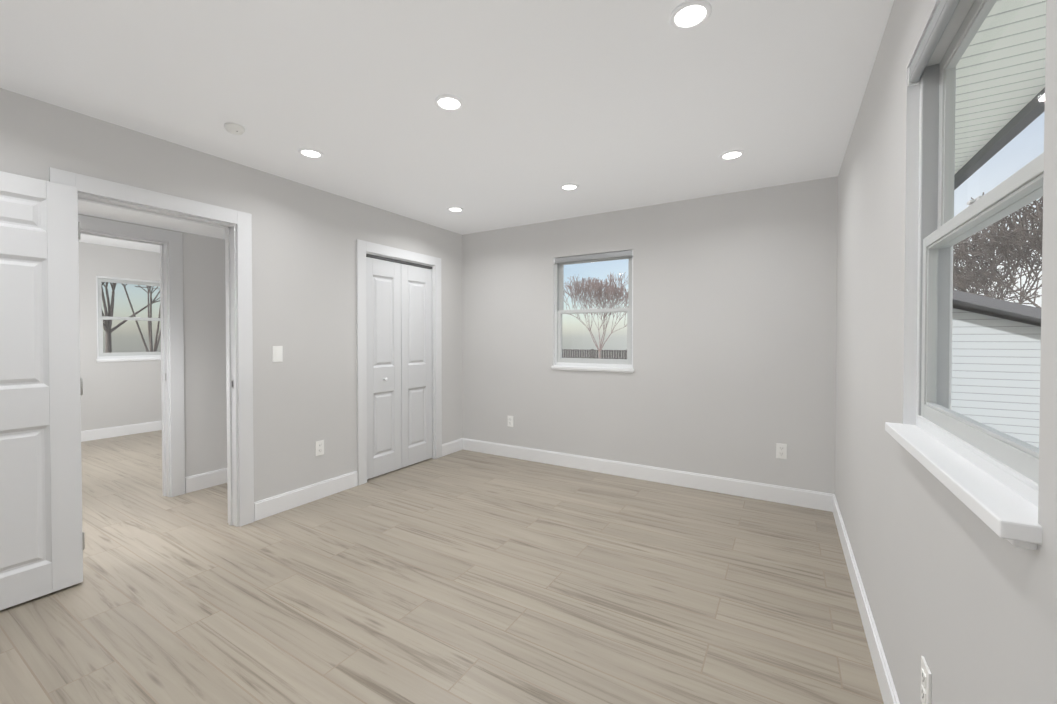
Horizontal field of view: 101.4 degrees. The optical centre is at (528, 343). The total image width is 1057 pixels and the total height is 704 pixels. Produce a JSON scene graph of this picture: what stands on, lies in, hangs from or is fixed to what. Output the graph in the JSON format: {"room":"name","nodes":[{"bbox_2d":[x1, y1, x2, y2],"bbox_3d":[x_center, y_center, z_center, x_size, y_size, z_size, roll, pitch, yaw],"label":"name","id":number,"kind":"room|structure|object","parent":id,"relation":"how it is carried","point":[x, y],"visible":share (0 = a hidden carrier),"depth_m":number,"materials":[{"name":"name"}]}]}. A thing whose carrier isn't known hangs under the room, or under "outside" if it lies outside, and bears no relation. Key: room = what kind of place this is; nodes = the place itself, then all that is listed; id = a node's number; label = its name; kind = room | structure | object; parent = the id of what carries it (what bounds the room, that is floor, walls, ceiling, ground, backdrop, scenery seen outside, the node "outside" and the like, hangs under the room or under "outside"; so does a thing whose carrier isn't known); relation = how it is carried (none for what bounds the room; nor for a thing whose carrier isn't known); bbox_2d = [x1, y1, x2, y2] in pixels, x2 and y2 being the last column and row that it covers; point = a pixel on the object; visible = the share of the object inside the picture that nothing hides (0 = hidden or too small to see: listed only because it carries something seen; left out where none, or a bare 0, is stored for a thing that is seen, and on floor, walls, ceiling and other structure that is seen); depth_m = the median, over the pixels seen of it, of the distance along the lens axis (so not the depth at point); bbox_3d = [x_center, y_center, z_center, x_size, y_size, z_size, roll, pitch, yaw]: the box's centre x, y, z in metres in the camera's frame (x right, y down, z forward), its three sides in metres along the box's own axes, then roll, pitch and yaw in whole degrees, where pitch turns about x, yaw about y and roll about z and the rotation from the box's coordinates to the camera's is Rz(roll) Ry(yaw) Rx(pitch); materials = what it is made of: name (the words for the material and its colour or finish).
{"room":"empty bedroom","nodes":[
{"label":"empty bedroom","id":0,"kind":"room"},
{"bbox_2d":[78,242,161,430],"bbox_3d":[-5.593,-0.019,5.191,0.110,2.440,4.140,0,1,31],"label":"wall","id":1,"kind":"structure","parent":0,"point":[115,394],"depth_m":5.53,"materials":[{"name":"grey paint"}]},
{"bbox_2d":[81,421,161,441],"bbox_3d":[-5.540,1.136,5.175,0.014,0.130,3.900,0,1,31],"label":"baseboard","id":2,"kind":"structure","parent":1,"relation":"attached to","point":[88,435],"depth_m":5.60,"materials":[{"name":"white wood"}]},
{"bbox_2d":[96,276,160,358],"bbox_3d":[-5.244,-0.332,5.794,0.072,1.050,0.820,0,1,31],"label":"window","id":3,"kind":"structure","parent":1,"relation":"in","point":[100,319],"depth_m":5.63,"materials":[{"name":"white plastic"}]},
{"bbox_2d":[96,357,160,361],"bbox_3d":[-5.192,0.210,5.770,0.054,0.039,0.844,0,1,31],"label":"window sill","id":4,"kind":"structure","parent":1,"relation":"attached to","point":[127,359],"depth_m":5.66,"materials":[{"name":"white wood"}]},
{"bbox_2d":[78,200,224,238],"bbox_3d":[-2.708,-1.051,2.772,0.928,0.309,2.718,0,1,31],"label":"ceiling","id":5,"kind":"structure","parent":0,"point":[109,212],"depth_m":3.14,"materials":[{"name":"white paint"}]},
{"bbox_2d":[78,214,226,476],"bbox_3d":[-2.857,0.003,3.562,0.120,2.440,3.900,0,1,31],"label":"wall","id":6,"kind":"structure","parent":0,"point":[204,332],"depth_m":3.65,"materials":[{"name":"grey paint"}]},
{"bbox_2d":[78,215,184,496],"bbox_3d":[-3.105,0.169,3.146,0.156,2.119,0.944,0,1,31],"label":"door frame","id":7,"kind":"structure","parent":6,"relation":"attached to","point":[170,243],"depth_m":3.45,"materials":[{"name":"white wood"}]},
{"bbox_2d":[185,468,226,492],"bbox_3d":[-2.604,1.154,3.870,0.014,0.130,0.778,0,1,31],"label":"baseboard","id":8,"kind":"structure","parent":6,"relation":"attached to","point":[193,483],"depth_m":3.65,"materials":[{"name":"white wood"}]},
{"bbox_2d":[0,88,462,501],"bbox_3d":[-1.931,0.009,3.063,0.120,2.440,4.630,0,1,31],"label":"wall","id":9,"kind":"structure","parent":0,"point":[304,238],"depth_m":3.21,"materials":[{"name":"grey paint"}]},
{"bbox_2d":[0,171,84,609],"bbox_3d":[-2.478,0.221,1.884,0.101,2.025,0.780,0,1,31],"label":"entry door","id":10,"kind":"structure","parent":9,"relation":"in","point":[42,541],"depth_m":2.10,"materials":[{"name":"white paint"}]},
{"bbox_2d":[49,167,253,531],"bbox_3d":[-2.203,0.176,2.609,0.156,2.119,0.944,0,1,31],"label":"door frame","id":11,"kind":"structure","parent":9,"relation":"attached to","point":[236,225],"depth_m":2.91,"materials":[{"name":"white wood"}]},
{"bbox_2d":[272,346,282,361],"bbox_3d":[-1.814,0.073,3.131,0.011,0.115,0.070,0,1,31],"label":"light switch","id":12,"kind":"object","parent":9,"relation":"attached to","point":[277,353],"visible":1,"depth_m":3.13,"materials":[{"name":"white plastic"}]},
{"bbox_2d":[254,471,357,520],"bbox_3d":[-1.687,1.160,3.359,0.014,0.130,0.838,0,1,31],"label":"baseboard","id":13,"kind":"structure","parent":9,"relation":"attached to","point":[270,506],"depth_m":3.30,"materials":[{"name":"white wood"}]},
{"bbox_2d":[315,440,323,455],"bbox_3d":[-1.649,0.825,3.421,0.009,0.115,0.070,0,1,31],"label":"electrical outlet","id":14,"kind":"object","parent":9,"relation":"attached to","point":[319,447],"visible":1,"depth_m":3.42,"materials":[{"name":"white plastic"}]},
{"bbox_2d":[366,257,431,478],"bbox_3d":[-1.224,0.215,4.175,0.064,1.975,0.836,0,1,31],"label":"closet door","id":15,"kind":"structure","parent":9,"relation":"in","point":[399,354],"depth_m":4.14,"materials":[{"name":"white paint"}]},
{"bbox_2d":[356,239,441,485],"bbox_3d":[-1.251,0.157,4.191,0.139,2.114,1.048,0,1,31],"label":"trim","id":16,"kind":"structure","parent":9,"relation":"attached to","point":[364,249],"depth_m":3.93,"materials":[{"name":"white wood"}]},
{"bbox_2d":[442,438,461,456],"bbox_3d":[-0.843,1.141,4.775,0.014,0.130,0.340,0,1,31],"label":"baseboard","id":17,"kind":"structure","parent":9,"relation":"attached to","point":[456,445],"depth_m":4.76,"materials":[{"name":"white wood"}]},
{"bbox_2d":[0,430,883,703],"bbox_3d":[-2.206,1.257,3.243,7.940,0.060,4.630,0,1,31],"label":"floor","id":18,"kind":"structure","parent":0,"point":[465,577],"depth_m":2.10,"materials":[{"name":"brown wood"}]},
{"bbox_2d":[0,0,893,252],"bbox_3d":[-2.206,-1.253,3.210,7.940,0.080,4.630,0,1,31],"label":"ceiling","id":19,"kind":"structure","parent":0,"point":[610,105],"depth_m":2.04,"materials":[{"name":"white paint"}]},
{"bbox_2d":[224,123,244,134],"bbox_3d":[-1.627,-1.185,2.397,0.096,0.032,0.096,0,1,31],"label":"smoke detector","id":20,"kind":"object","parent":19,"relation":"attached to","point":[234,128],"visible":1,"depth_m":2.37,"materials":[{"name":"white plastic"}]},
{"bbox_2d":[298,148,322,157],"bbox_3d":[-1.374,-1.202,2.732,0.144,0.008,0.144,0,1,31],"label":"recessed light","id":21,"kind":"object","parent":19,"relation":"in","point":[310,153],"visible":1,"depth_m":2.72,"materials":[{"name":"white paint"}]},
{"bbox_2d":[434,94,463,110],"bbox_3d":[-0.395,-1.194,2.149,0.144,0.008,0.144,0,1,31],"label":"recessed light","id":22,"kind":"object","parent":19,"relation":"in","point":[447,102],"visible":1,"depth_m":2.14,"materials":[{"name":"white paint"}]},
{"bbox_2d":[447,207,462,211],"bbox_3d":[-0.663,-1.218,3.926,0.144,0.008,0.144,0,1,31],"label":"recessed light","id":23,"kind":"object","parent":19,"relation":"in","point":[456,209],"visible":0.98,"depth_m":3.93,"materials":[{"name":"white paint"}]},
{"bbox_2d":[560,183,578,189],"bbox_3d":[0.317,-1.210,3.343,0.144,0.008,0.144,0,1,31],"label":"recessed light","id":24,"kind":"object","parent":19,"relation":"in","point":[570,186],"visible":1,"depth_m":3.33,"materials":[{"name":"white paint"}]},
{"bbox_2d":[669,0,711,29],"bbox_3d":[0.585,-1.186,1.566,0.144,0.008,0.144,0,1,31],"label":"recessed light","id":25,"kind":"object","parent":19,"relation":"in","point":[689,14],"visible":1,"depth_m":1.56,"materials":[{"name":"white paint"}]},
{"bbox_2d":[719,150,743,159],"bbox_3d":[1.296,-1.202,2.760,0.144,0.008,0.144,0,1,31],"label":"recessed light","id":26,"kind":"object","parent":19,"relation":"in","point":[731,154],"visible":1,"depth_m":2.75,"materials":[{"name":"white paint"}]},
{"bbox_2d":[462,176,837,493],"bbox_3d":[0.771,-0.004,4.084,3.480,2.440,0.110,0,1,31],"label":"wall","id":27,"kind":"structure","parent":0,"point":[732,375],"depth_m":3.68,"materials":[{"name":"grey paint"}]},
{"bbox_2d":[508,416,512,426],"bbox_3d":[-0.193,0.824,4.600,0.070,0.115,0.009,0,1,31],"label":"electrical outlet","id":28,"kind":"object","parent":27,"relation":"attached to","point":[510,421],"visible":1,"depth_m":4.59,"materials":[{"name":"white plastic"}]},
{"bbox_2d":[551,366,633,372],"bbox_3d":[0.600,0.241,4.131,0.835,0.039,0.054,0,1,31],"label":"window sill","id":29,"kind":"structure","parent":27,"relation":"attached to","point":[604,369],"depth_m":4.09,"materials":[{"name":"white wood"}]},
{"bbox_2d":[554,250,632,367],"bbox_3d":[0.624,-0.316,4.164,0.811,1.080,0.100,0,1,31],"label":"window","id":30,"kind":"structure","parent":27,"relation":"in","point":[560,264],"depth_m":4.16,"materials":[{"name":"white plastic"}]},
{"bbox_2d":[462,438,830,510],"bbox_3d":[0.727,1.151,4.053,3.450,0.130,0.014,0,1,31],"label":"baseboard","id":31,"kind":"structure","parent":27,"relation":"attached to","point":[755,490],"depth_m":3.77,"materials":[{"name":"white wood"}]},
{"bbox_2d":[776,443,786,458],"bbox_3d":[1.944,0.826,3.326,0.070,0.115,0.009,0,1,31],"label":"electrical outlet","id":32,"kind":"object","parent":27,"relation":"attached to","point":[781,451],"visible":1,"depth_m":3.32,"materials":[{"name":"white plastic"}]},
{"bbox_2d":[835,0,1056,703],"bbox_3d":[1.157,0.034,1.224,0.110,2.440,4.630,0,1,31],"label":"wall","id":33,"kind":"structure","parent":0,"point":[961,597],"depth_m":1.32,"materials":[{"name":"grey paint"}]},
{"bbox_2d":[830,494,899,703],"bbox_3d":[1.107,1.188,1.275,0.014,0.130,4.400,0,1,31],"label":"baseboard","id":34,"kind":"structure","parent":33,"relation":"attached to","point":[889,695],"depth_m":1.83,"materials":[{"name":"white wood"}]},
{"bbox_2d":[920,656,931,703],"bbox_3d":[1.006,0.871,1.098,0.009,0.115,0.070,0,1,31],"label":"electrical outlet","id":35,"kind":"object","parent":33,"relation":"attached to","point":[926,675],"visible":1,"depth_m":1.09,"materials":[{"name":"white plastic"}]},
{"bbox_2d":[885,422,1041,549],"bbox_3d":[0.945,0.274,0.987,0.074,0.039,0.864,0,1,31],"label":"window sill","id":36,"kind":"structure","parent":33,"relation":"attached to","point":[998,508],"depth_m":0.77,"materials":[{"name":"white wood"}]},
{"bbox_2d":[908,0,1045,506],"bbox_3d":[0.994,-0.292,0.950,0.100,1.100,0.840,0,1,31],"label":"window","id":37,"kind":"structure","parent":33,"relation":"in","point":[1005,459],"depth_m":1.14,"materials":[{"name":"white plastic"}]},
{"bbox_2d":[953,192,1042,307],"bbox_3d":[22.978,-1.476,17.712,9.967,11.016,9.650,0,1,31],"label":"tree","id":38,"kind":"object","parent":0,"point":[1033,247],"depth_m":19.28,"materials":[{"name":"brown plant"}]},
{"label":"outside","id":39,"kind":"structure","parent":0,"visible":0},
{"bbox_2d":[563,349,621,358],"bbox_3d":[-2.747,4.349,1.634,300.000,0.200,300.000,0,1,31],"label":"ground","id":40,"kind":"structure","parent":39,"point":[598,353],"depth_m":111.74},
{"bbox_2d":[101,282,159,352],"bbox_3d":[-19.085,-1.759,20.601,8.278,11.504,10.342,0,1,31],"label":"tree","id":41,"kind":"object","parent":40,"relation":"on","point":[108,340],"depth_m":20.27,"materials":[{"name":"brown plant"}]},
{"bbox_2d":[121,283,160,351],"bbox_3d":[-8.752,-0.883,10.967,8.336,10.009,8.497,0,1,31],"label":"tree","id":42,"kind":"object","parent":40,"relation":"on","point":[149,332],"depth_m":11.15,"materials":[{"name":"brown plant"}]},
{"bbox_2d":[562,349,626,358],"bbox_3d":[10.502,2.068,85.475,38.218,2.118,0.060,0,1,31],"label":"fence","id":43,"kind":"object","parent":40,"relation":"on","point":[592,352],"depth_m":84.28,"materials":[{"name":"grey"}]},
{"bbox_2d":[564,272,627,358],"bbox_3d":[5.337,-0.595,30.593,7.768,8.908,6.768,0,1,31],"label":"tree","id":44,"kind":"object","parent":40,"relation":"on","point":[595,287],"depth_m":29.68,"materials":[{"name":"red plant"}]},
{"bbox_2d":[951,290,1040,447],"bbox_3d":[8.454,1.535,11.221,8.100,5.169,10.700,0,1,31],"label":"house","id":45,"kind":"structure","parent":40,"relation":"on","point":[1030,379],"depth_m":6.31,"materials":[{"name":"white plastic"}]},
{"bbox_2d":[954,265,1040,300],"bbox_3d":[49.405,-2.799,48.846,11.005,12.828,10.504,0,1,31],"label":"tree","id":46,"kind":"object","parent":40,"relation":"on","point":[1009,292],"depth_m":46.74,"materials":[{"name":"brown plant"}]},
{"bbox_2d":[953,203,1042,302],"bbox_3d":[31.596,-2.736,30.373,14.420,13.197,13.300,0,1,31],"label":"tree","id":47,"kind":"object","parent":40,"relation":"on","point":[1015,266],"depth_m":28.84,"materials":[{"name":"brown plant"}]},
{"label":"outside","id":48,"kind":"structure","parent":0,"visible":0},
{"bbox_2d":[954,0,1045,189],"bbox_3d":[3.361,-1.393,3.966,0.850,0.220,13.630,0,1,31],"label":"soffit","id":49,"kind":"structure","parent":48,"point":[967,95],"depth_m":2.19,"materials":[{"name":"plastic"}]}
]}

